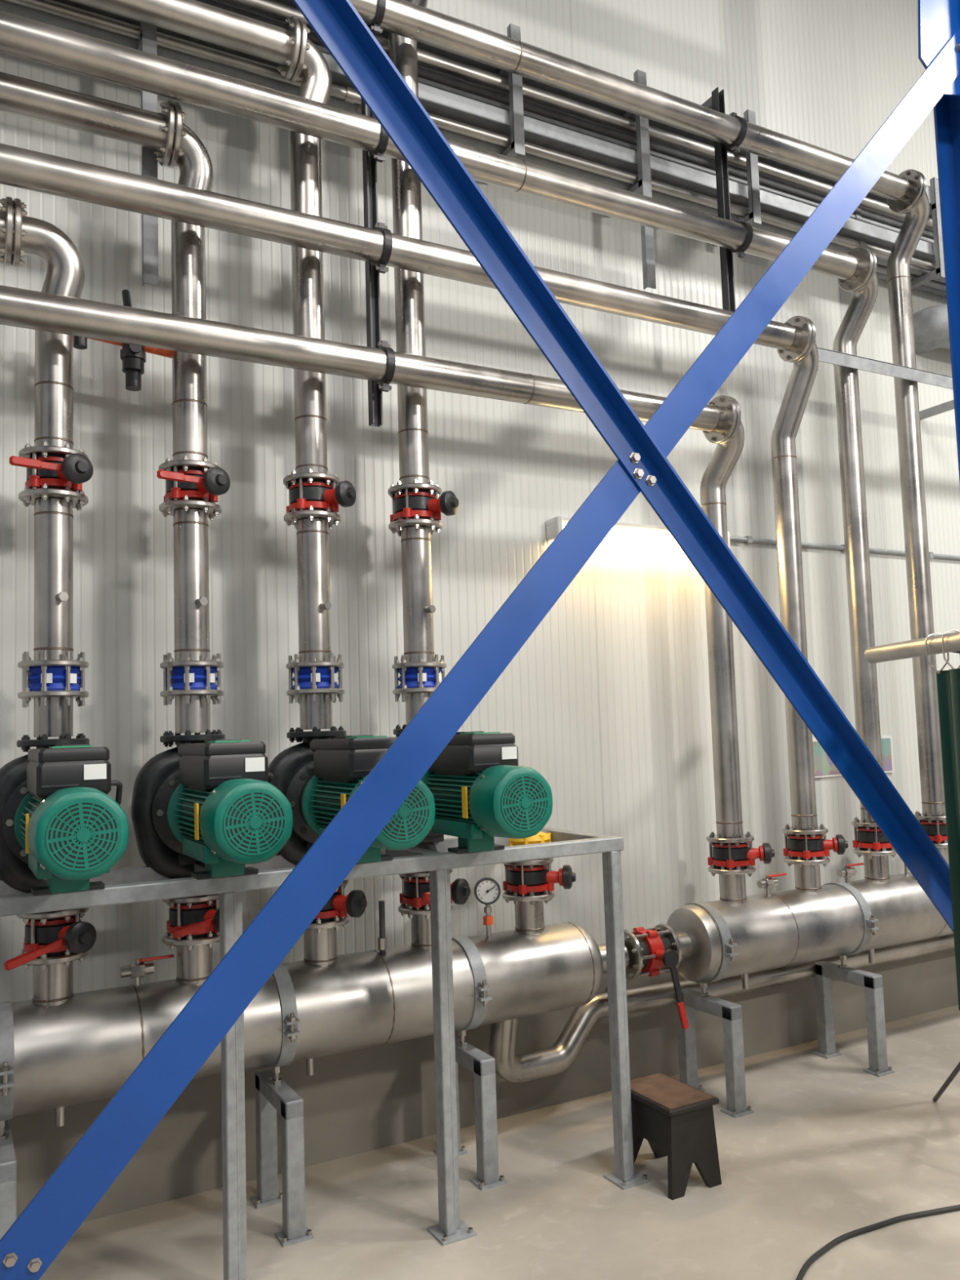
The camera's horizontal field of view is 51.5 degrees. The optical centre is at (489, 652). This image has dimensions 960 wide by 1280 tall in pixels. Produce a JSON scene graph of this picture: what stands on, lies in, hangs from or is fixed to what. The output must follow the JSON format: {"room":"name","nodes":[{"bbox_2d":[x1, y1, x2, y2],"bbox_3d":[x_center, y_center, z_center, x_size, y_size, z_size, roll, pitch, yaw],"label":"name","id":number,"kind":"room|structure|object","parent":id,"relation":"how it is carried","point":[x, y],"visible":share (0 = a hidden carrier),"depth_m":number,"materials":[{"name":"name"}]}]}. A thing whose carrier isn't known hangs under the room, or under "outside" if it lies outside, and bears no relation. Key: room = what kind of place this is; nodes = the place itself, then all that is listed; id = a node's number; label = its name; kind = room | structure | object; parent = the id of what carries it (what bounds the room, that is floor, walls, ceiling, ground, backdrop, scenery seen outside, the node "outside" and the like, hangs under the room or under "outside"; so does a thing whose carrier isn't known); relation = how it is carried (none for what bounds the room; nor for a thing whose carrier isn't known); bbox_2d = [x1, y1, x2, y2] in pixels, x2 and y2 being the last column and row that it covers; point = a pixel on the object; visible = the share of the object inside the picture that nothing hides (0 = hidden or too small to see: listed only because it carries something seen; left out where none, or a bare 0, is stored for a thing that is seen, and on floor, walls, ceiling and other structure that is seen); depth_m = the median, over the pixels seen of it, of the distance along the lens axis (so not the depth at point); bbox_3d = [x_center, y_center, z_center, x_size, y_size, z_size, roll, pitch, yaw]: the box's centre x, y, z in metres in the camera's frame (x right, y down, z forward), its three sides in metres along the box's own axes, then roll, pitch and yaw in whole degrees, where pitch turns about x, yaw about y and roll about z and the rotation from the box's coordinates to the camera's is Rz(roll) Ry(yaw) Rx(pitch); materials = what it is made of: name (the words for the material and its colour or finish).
{"room":"mechanical room","nodes":[
{"label":"mechanical room","id":0,"kind":"room"},
{"bbox_2d":[393,724,552,871],"bbox_3d":[-0.113,0.513,3.437,0.354,0.547,0.858,1,-5,-29],"label":"pump","id":1,"kind":"object","parent":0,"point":[479,788],"visible":0.61,"depth_m":3.21,"materials":[{"name":"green metal"}]},
{"bbox_2d":[388,0,435,725],"bbox_3d":[-2.079,-1.290,2.850,4.284,3.099,0.208,1,-5,-29],"label":"riser pipe","id":2,"kind":"object","parent":1,"relation":"on","point":[419,610],"visible":0.59,"depth_m":3.80,"materials":[{"name":"silver metal"}]},
{"bbox_2d":[391,653,446,702],"bbox_3d":[-0.264,0.096,3.764,0.206,0.170,0.206,1,-5,-29],"label":"expansion joint","id":3,"kind":"object","parent":2,"relation":"attached to","point":[420,677],"visible":0.84,"depth_m":3.69,"materials":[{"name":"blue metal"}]},
{"bbox_2d":[387,479,458,536],"bbox_3d":[-0.261,-0.554,3.791,0.227,0.187,0.272,1,-5,-29],"label":"valve","id":4,"kind":"object","parent":2,"relation":"attached to","point":[415,504],"visible":0.96,"depth_m":3.74,"materials":[{"name":"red metal"}]},
{"bbox_2d":[0,0,959,1002],"bbox_3d":[-1.500,-2.064,3.800,17.000,8.000,0.170,1,-5,-29],"label":"wall","id":5,"kind":"structure","parent":0,"point":[607,699],"depth_m":4.45,"materials":[{"name":"white metal"}]},
{"bbox_2d":[360,0,395,426],"bbox_3d":[-0.516,-1.779,3.873,0.044,1.900,0.592,1,-5,-29],"label":"pipe support","id":6,"kind":"object","parent":5,"relation":"attached to","point":[372,270],"visible":0.59,"depth_m":3.70,"materials":[{"name":"metal"}]},
{"bbox_2d":[450,878,471,910],"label":"valve","id":7,"kind":"object","parent":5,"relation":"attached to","point":[460,891],"depth_m":3.60,"materials":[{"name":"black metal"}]},
{"bbox_2d":[8,949,958,1222],"bbox_3d":[-1.328,1.614,3.418,17.000,0.600,0.044,1,-5,-29],"label":"wall base","id":8,"kind":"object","parent":5,"relation":"attached to","point":[368,1099],"depth_m":3.93,"materials":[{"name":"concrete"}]},
{"bbox_2d":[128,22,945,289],"bbox_3d":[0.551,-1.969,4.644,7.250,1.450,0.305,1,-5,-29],"label":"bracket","id":9,"kind":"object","parent":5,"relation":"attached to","point":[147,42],"visible":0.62,"depth_m":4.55,"materials":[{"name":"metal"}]},
{"bbox_2d":[0,0,946,297],"bbox_3d":[1.569,-2.330,5.250,15.770,0.352,0.256,1,-5,-29],"label":"bundle","id":10,"kind":"object","parent":9,"relation":"on","point":[435,70],"visible":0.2,"depth_m":4.42,"materials":[{"name":"silver metal"}]},
{"bbox_2d":[54,0,943,283],"bbox_3d":[0.309,-2.298,4.562,12.900,0.072,0.240,1,-5,-29],"label":"pipe","id":11,"kind":"object","parent":9,"relation":"on","point":[435,100],"visible":0.26,"depth_m":4.54,"materials":[{"name":"metal"}]},
{"bbox_2d":[274,0,932,218],"bbox_3d":[0.303,-2.603,4.577,12.900,0.102,0.260,1,-5,-29],"label":"cable tray","id":12,"kind":"object","parent":9,"relation":"on","point":[384,33],"visible":0.08,"depth_m":4.64,"materials":[{"name":"metal"}]},
{"bbox_2d":[546,515,730,549],"bbox_3d":[0.724,-0.557,4.728,1.020,0.093,0.097,1,-5,-29],"label":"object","id":13,"kind":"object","parent":5,"relation":"attached to","point":[621,532],"depth_m":4.66,"materials":[{"name":"white"}]},
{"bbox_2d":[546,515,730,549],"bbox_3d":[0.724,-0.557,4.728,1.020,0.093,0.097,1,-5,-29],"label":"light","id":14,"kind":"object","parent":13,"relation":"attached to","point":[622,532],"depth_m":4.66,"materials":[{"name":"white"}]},
{"bbox_2d":[701,87,753,311],"bbox_3d":[1.026,-2.017,4.747,0.044,1.230,0.592,1,-5,-29],"label":"pipe support","id":15,"kind":"object","parent":5,"relation":"attached to","point":[716,102],"visible":0.6,"depth_m":4.62,"materials":[{"name":"metal"}]},
{"bbox_2d":[729,535,959,559],"bbox_3d":[3.562,-0.556,6.333,5.460,0.036,0.029,1,-5,-29],"label":"conduit","id":16,"kind":"object","parent":5,"relation":"attached to","point":[748,540],"depth_m":5.37,"materials":[{"name":"grey metal"}]},
{"bbox_2d":[812,735,893,777],"bbox_3d":[1.914,0.553,5.326,0.700,0.200,0.014,1,-5,-29],"label":"poster","id":17,"kind":"object","parent":5,"relation":"attached to","point":[824,766],"visible":0.36,"depth_m":5.25,"materials":[{"name":"white paper"}]},
{"bbox_2d":[817,346,954,419],"bbox_3d":[2.701,-1.419,5.695,2.800,0.067,0.450,1,-5,-29],"label":"support rail","id":18,"kind":"object","parent":5,"relation":"attached to","point":[828,356],"visible":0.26,"depth_m":5.10,"materials":[{"name":"metal"}]},
{"bbox_2d":[912,304,950,354],"bbox_3d":[4.234,-1.885,6.683,3.970,0.256,0.287,1,-5,-29],"label":"duct","id":19,"kind":"object","parent":5,"relation":"attached to","point":[931,324],"visible":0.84,"depth_m":5.74,"materials":[{"name":"metal"}]},
{"bbox_3d":[-2.531,-1.800,2.764,0.044,1.900,0.592,1,-5,-29],"label":"rail","id":20,"kind":"object","parent":5,"relation":"attached to","visible":0},
{"bbox_2d":[0,284,744,836],"bbox_3d":[-1.364,-0.186,3.061,5.760,1.934,0.333,1,-5,-29],"label":"pipe","id":21,"kind":"object","parent":20,"relation":"hanging from","point":[720,422],"visible":1,"depth_m":3.66,"materials":[{"name":"silver metal"}]},
{"bbox_2d":[0,142,818,829],"bbox_3d":[-1.161,-0.405,3.194,6.240,2.379,0.333,1,-5,-29],"label":"pipe","id":22,"kind":"object","parent":20,"relation":"hanging from","point":[794,340],"visible":0.98,"depth_m":3.84,"materials":[{"name":"silver metal"}]},
{"bbox_2d":[0,9,883,822],"bbox_3d":[-0.968,-0.615,3.321,6.697,2.804,0.333,1,-5,-29],"label":"pipe","id":23,"kind":"object","parent":20,"relation":"hanging from","point":[20,37],"visible":0.94,"depth_m":4.06,"materials":[{"name":"silver metal"}]},
{"bbox_2d":[349,0,945,815],"bbox_3d":[-0.784,-0.862,3.446,7.134,3.304,0.333,1,-5,-29],"label":"pipe","id":24,"kind":"object","parent":20,"relation":"hanging from","point":[905,193],"visible":0.98,"depth_m":4.88,"materials":[{"name":"silver metal"}]},
{"bbox_2d":[39,1004,959,1279],"bbox_3d":[1.213,1.523,-1.196,17.000,0.100,11.000,1,-5,-29],"label":"floor","id":25,"kind":"structure","parent":0,"point":[828,1149],"depth_m":3.35,"materials":[{"name":"concrete"}]},
{"bbox_2d":[0,1000,16,1239],"bbox_3d":[-1.449,1.468,2.957,0.100,0.828,0.390,1,-5,-29],"label":"support stand","id":26,"kind":"object","parent":25,"relation":"on","point":[7,1154],"visible":0.89,"depth_m":2.85,"materials":[{"name":"metal"}]},
{"bbox_2d":[249,962,313,1247],"bbox_3d":[-0.713,1.475,3.362,0.100,0.828,0.390,1,-5,-29],"label":"support stand","id":27,"kind":"object","parent":25,"relation":"on","point":[273,1094],"visible":0.79,"depth_m":3.26,"materials":[{"name":"metal"}]},
{"bbox_2d":[11,900,644,1126],"bbox_3d":[-1.567,1.159,2.944,4.916,0.552,0.327,1,-5,-29],"label":"pipe","id":28,"kind":"object","parent":27,"relation":"on","point":[70,1048],"visible":0.79,"depth_m":3.35,"materials":[{"name":"silver metal"}]},
{"bbox_2d":[4,907,96,970],"bbox_3d":[-1.349,0.863,3.040,0.256,0.187,0.298,1,-5,-29],"label":"valve","id":29,"kind":"object","parent":28,"relation":"attached to","point":[60,936],"visible":0.84,"depth_m":3.00,"materials":[{"name":"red metal"}]},
{"bbox_2d":[0,733,128,912],"bbox_3d":[-1.228,0.501,2.823,0.354,0.547,0.858,1,-5,-29],"label":"pump","id":30,"kind":"object","parent":29,"relation":"on","point":[60,828],"visible":0.88,"depth_m":2.62,"materials":[{"name":"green metal"}]},
{"bbox_2d":[0,195,84,737],"bbox_3d":[-2.618,-0.602,2.487,3.002,1.705,0.208,1,-5,-29],"label":"riser pipe","id":31,"kind":"object","parent":30,"relation":"on","point":[21,235],"visible":0.91,"depth_m":3.15,"materials":[{"name":"silver metal"}]},
{"bbox_2d":[8,440,93,511],"bbox_3d":[-1.397,-0.567,3.159,0.241,0.187,0.284,1,-5,-29],"label":"valve","id":32,"kind":"object","parent":31,"relation":"attached to","point":[55,472],"visible":0.92,"depth_m":3.12,"materials":[{"name":"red metal"}]},
{"bbox_2d":[17,650,88,707],"bbox_3d":[-1.379,0.085,3.151,0.206,0.170,0.206,1,-5,-29],"label":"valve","id":33,"kind":"object","parent":31,"relation":"attached to","point":[44,678],"visible":0.94,"depth_m":3.08,"materials":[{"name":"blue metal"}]},
{"bbox_2d":[120,954,174,986],"bbox_3d":[-1.103,1.037,3.212,0.165,0.104,0.048,1,-5,-29],"label":"valve","id":34,"kind":"object","parent":28,"relation":"attached to","point":[137,970],"visible":0.94,"depth_m":3.19,"materials":[{"name":"silver metal"}]},
{"bbox_2d":[161,893,219,951],"bbox_3d":[-0.952,0.868,3.268,0.223,0.187,0.281,1,-5,-29],"label":"valve","id":35,"kind":"object","parent":28,"relation":"attached to","point":[193,921],"visible":0.73,"depth_m":3.22,"materials":[{"name":"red metal"}]},
{"bbox_2d":[130,729,293,897],"bbox_3d":[-0.852,0.505,3.030,0.354,0.547,0.858,1,-5,-29],"label":"pump","id":36,"kind":"object","parent":35,"relation":"on","point":[209,798],"visible":0.88,"depth_m":2.87,"materials":[{"name":"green metal"}]},
{"bbox_2d":[0,71,213,733],"bbox_3d":[-2.440,-0.829,2.607,3.425,2.164,0.208,1,-5,-29],"label":"riser pipe","id":37,"kind":"object","parent":36,"relation":"on","point":[176,144],"visible":0.84,"depth_m":3.35,"materials":[{"name":"silver metal"}]},
{"bbox_2d":[73,288,172,391],"bbox_3d":[-1.261,-1.099,3.449,0.350,0.407,0.214,-1,-4,-8],"label":"valve","id":38,"kind":"object","parent":37,"relation":"attached to","point":[133,357],"visible":0.52,"depth_m":3.38,"materials":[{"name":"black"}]},
{"bbox_2d":[160,652,223,705],"bbox_3d":[-1.003,0.088,3.358,0.206,0.170,0.206,1,-5,-29],"label":"expansion joint","id":39,"kind":"object","parent":37,"relation":"attached to","point":[187,677],"visible":0.94,"depth_m":3.29,"materials":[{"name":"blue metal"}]},
{"bbox_2d":[156,455,230,520],"bbox_3d":[-1.021,-0.563,3.366,0.241,0.187,0.284,1,-5,-29],"label":"valve","id":40,"kind":"object","parent":37,"relation":"attached to","point":[192,484],"visible":0.95,"depth_m":3.32,"materials":[{"name":"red metal"}]},
{"bbox_2d":[306,880,367,933],"bbox_3d":[-0.571,0.872,3.487,0.235,0.187,0.265,1,-5,-29],"label":"valve","id":41,"kind":"object","parent":28,"relation":"attached to","point":[334,913],"visible":0.39,"depth_m":3.43,"materials":[{"name":"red metal"}]},
{"bbox_2d":[267,726,435,865],"bbox_3d":[-0.472,0.509,3.239,0.354,0.547,0.858,1,-5,-29],"label":"pump","id":42,"kind":"object","parent":41,"relation":"on","point":[317,775],"visible":0.54,"depth_m":3.16,"materials":[{"name":"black metal"}]},
{"bbox_2d":[70,0,332,729],"bbox_3d":[-2.252,-1.051,2.732,3.871,2.614,0.208,1,-5,-29],"label":"riser pipe","id":43,"kind":"object","parent":42,"relation":"on","point":[297,57],"visible":0.88,"depth_m":3.58,"materials":[{"name":"silver metal"}]},
{"bbox_2d":[286,653,345,703],"bbox_3d":[-0.624,0.092,3.567,0.206,0.170,0.206,1,-5,-29],"label":"expansion joint","id":44,"kind":"object","parent":43,"relation":"attached to","point":[313,677],"visible":0.94,"depth_m":3.50,"materials":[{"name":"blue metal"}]},
{"bbox_2d":[283,468,355,528],"bbox_3d":[-0.620,-0.558,3.594,0.227,0.187,0.272,1,-5,-29],"label":"valve","id":45,"kind":"object","parent":43,"relation":"attached to","point":[312,495],"visible":0.95,"depth_m":3.54,"materials":[{"name":"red metal"}]},
{"bbox_2d":[398,871,430,919],"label":"valve","id":46,"kind":"object","parent":28,"relation":"attached to","point":[415,897],"depth_m":3.63,"materials":[{"name":"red metal"}]},
{"bbox_2d":[474,877,500,937],"bbox_3d":[-0.007,0.979,3.801,0.100,0.240,0.041,-1,-4,-6],"label":"pressure gauge","id":47,"kind":"object","parent":28,"relation":"attached to","point":[486,890],"visible":1,"depth_m":3.79,"materials":[{"name":"silver metal"}]},
{"bbox_2d":[502,857,576,905],"bbox_3d":[0.183,0.881,3.916,0.260,0.187,0.241,1,-5,-29],"label":"valve","id":48,"kind":"object","parent":28,"relation":"attached to","point":[531,881],"visible":0.91,"depth_m":3.85,"materials":[{"name":"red metal"}]},
{"bbox_2d":[629,926,688,1030],"bbox_3d":[0.673,1.340,4.122,0.180,0.379,0.278,1,-5,-29],"label":"valve","id":49,"kind":"object","parent":28,"relation":"attached to","point":[657,952],"visible":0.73,"depth_m":4.08,"materials":[{"name":"red metal"}]},
{"bbox_2d":[488,933,954,1083],"bbox_3d":[2.835,1.571,5.466,6.532,0.331,0.293,1,-5,-29],"label":"pipe","id":50,"kind":"object","parent":28,"relation":"attached to","point":[511,1067],"visible":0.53,"depth_m":4.29,"materials":[{"name":"silver metal"}]},
{"bbox_2d":[0,826,651,1279],"bbox_3d":[-1.178,1.280,3.053,3.505,1.200,0.795,1,-5,-29],"label":"support frame","id":51,"kind":"object","parent":25,"relation":"on","point":[140,883],"visible":0.88,"depth_m":3.20,"materials":[{"name":"metal"}]},
{"bbox_2d":[508,831,551,846],"bbox_3d":[0.147,0.753,3.928,0.200,0.100,0.200,1,-5,-29],"label":"valve","id":52,"kind":"object","parent":51,"relation":"on","point":[540,837],"visible":0.3,"depth_m":3.85,"materials":[{"name":"metal"}]},
{"bbox_2d":[433,935,506,1191],"bbox_3d":[-0.091,1.482,3.704,0.100,0.828,0.390,1,-5,-29],"label":"support stand","id":53,"kind":"object","parent":25,"relation":"on","point":[482,1064],"visible":0.63,"depth_m":3.55,"materials":[{"name":"metal"}]},
{"bbox_2d":[630,1072,721,1199],"bbox_3d":[0.633,1.714,3.560,0.219,0.296,0.330,1,-5,-29],"label":"step stool","id":54,"kind":"object","parent":25,"relation":"on","point":[676,1118],"visible":0.82,"depth_m":3.46,"materials":[{"name":"brown wood"}]},
{"bbox_2d":[675,901,753,1118],"bbox_3d":[0.933,1.492,4.269,0.100,0.828,0.390,1,-5,-29],"label":"support stand","id":55,"kind":"object","parent":25,"relation":"on","point":[731,1013],"visible":0.68,"depth_m":4.16,"materials":[{"name":"metal"}]},
{"bbox_2d":[812,881,894,1076],"bbox_3d":[1.678,1.500,4.678,0.100,0.828,0.390,1,-5,-29],"label":"support stand","id":56,"kind":"object","parent":25,"relation":"on","point":[872,983],"visible":0.7,"depth_m":4.59,"materials":[{"name":"metal"}]},
{"bbox_2d":[653,847,953,989],"bbox_3d":[3.054,1.237,5.486,5.336,0.512,0.327,1,-5,-29],"label":"pipe","id":57,"kind":"object","parent":56,"relation":"on","point":[811,921],"visible":0.72,"depth_m":4.43,"materials":[{"name":"silver metal"}]},
{"bbox_2d":[706,831,774,878],"bbox_3d":[1.108,0.890,4.418,0.262,0.187,0.254,1,-5,-29],"label":"valve","id":58,"kind":"object","parent":57,"relation":"attached to","point":[730,855],"visible":0.97,"depth_m":4.36,"materials":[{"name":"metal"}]},
{"bbox_2d":[756,873,786,894],"bbox_3d":[1.288,1.062,4.529,0.165,0.104,0.048,1,-5,-29],"label":"valve","id":59,"kind":"object","parent":57,"relation":"attached to","point":[768,882],"visible":0.93,"depth_m":4.50,"materials":[{"name":"silver metal"}]},
{"bbox_2d":[782,823,848,867],"bbox_3d":[1.507,0.895,4.647,0.262,0.187,0.238,1,-5,-29],"label":"valve","id":60,"kind":"object","parent":57,"relation":"attached to","point":[802,846],"visible":0.97,"depth_m":4.59,"materials":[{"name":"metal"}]},
{"bbox_2d":[836,862,864,883],"bbox_3d":[1.735,1.066,4.775,0.165,0.104,0.048,1,-5,-29],"label":"valve","id":61,"kind":"object","parent":57,"relation":"attached to","point":[846,872],"visible":0.93,"depth_m":4.75,"materials":[{"name":"silver metal"}]},
{"bbox_2d":[851,817,897,858],"bbox_3d":[1.915,0.899,4.871,0.262,0.187,0.238,1,-5,-29],"label":"valve","id":62,"kind":"object","parent":57,"relation":"attached to","point":[869,841],"visible":0.64,"depth_m":4.81,"materials":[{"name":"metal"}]},
{"bbox_2d":[903,862,908,874],"bbox_3d":[2.067,0.996,4.950,0.069,0.250,0.080,-6,-6,40],"label":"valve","id":63,"kind":"object","parent":57,"relation":"on","point":[906,869],"visible":0.02,"depth_m":4.96,"materials":[{"name":"silver metal"}]},
{"bbox_2d":[914,811,947,850],"bbox_3d":[2.310,0.903,5.089,0.262,0.187,0.238,1,-5,-29],"label":"valve","id":64,"kind":"object","parent":57,"relation":"attached to","point":[935,826],"visible":0.48,"depth_m":5.01,"materials":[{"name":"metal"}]},
{"bbox_2d":[795,1204,959,1279],"bbox_3d":[1.621,1.774,2.955,2.176,0.015,0.657,0,-5,-22],"label":"cable","id":65,"kind":"object","parent":25,"relation":"on","point":[807,1264],"visible":1,"depth_m":3.11,"materials":[{"name":"grey rubber"}]},
{"bbox_2d":[864,630,959,1102],"bbox_3d":[1.884,0.843,3.266,0.458,1.901,1.924,-1,-4,-6],"label":"screen","id":66,"kind":"object","parent":25,"relation":"on","point":[948,682],"visible":1,"depth_m":3.60,"materials":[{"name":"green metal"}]},
{"bbox_2d":[917,0,959,483],"bbox_3d":[1.990,-2.144,4.232,0.530,8.000,0.350,1,-5,-29],"label":"steel column","id":67,"kind":"structure","parent":25,"relation":"on","point":[938,20],"depth_m":4.29,"materials":[{"name":"blue metal"}]},
{"bbox_3d":[-1.334,-2.178,2.401,0.580,8.000,0.350,1,-5,-29],"label":"steel column","id":68,"kind":"structure","parent":25,"relation":"on","visible":0},
{"bbox_2d":[0,0,959,1279],"bbox_3d":[0.469,-0.595,3.181,3.872,4.264,0.141,1,-5,-29],"label":"brace","id":69,"kind":"object","parent":68,"relation":"attached to","point":[42,1229],"visible":1,"depth_m":2.95,"materials":[{"name":"blue paint"}]}
]}

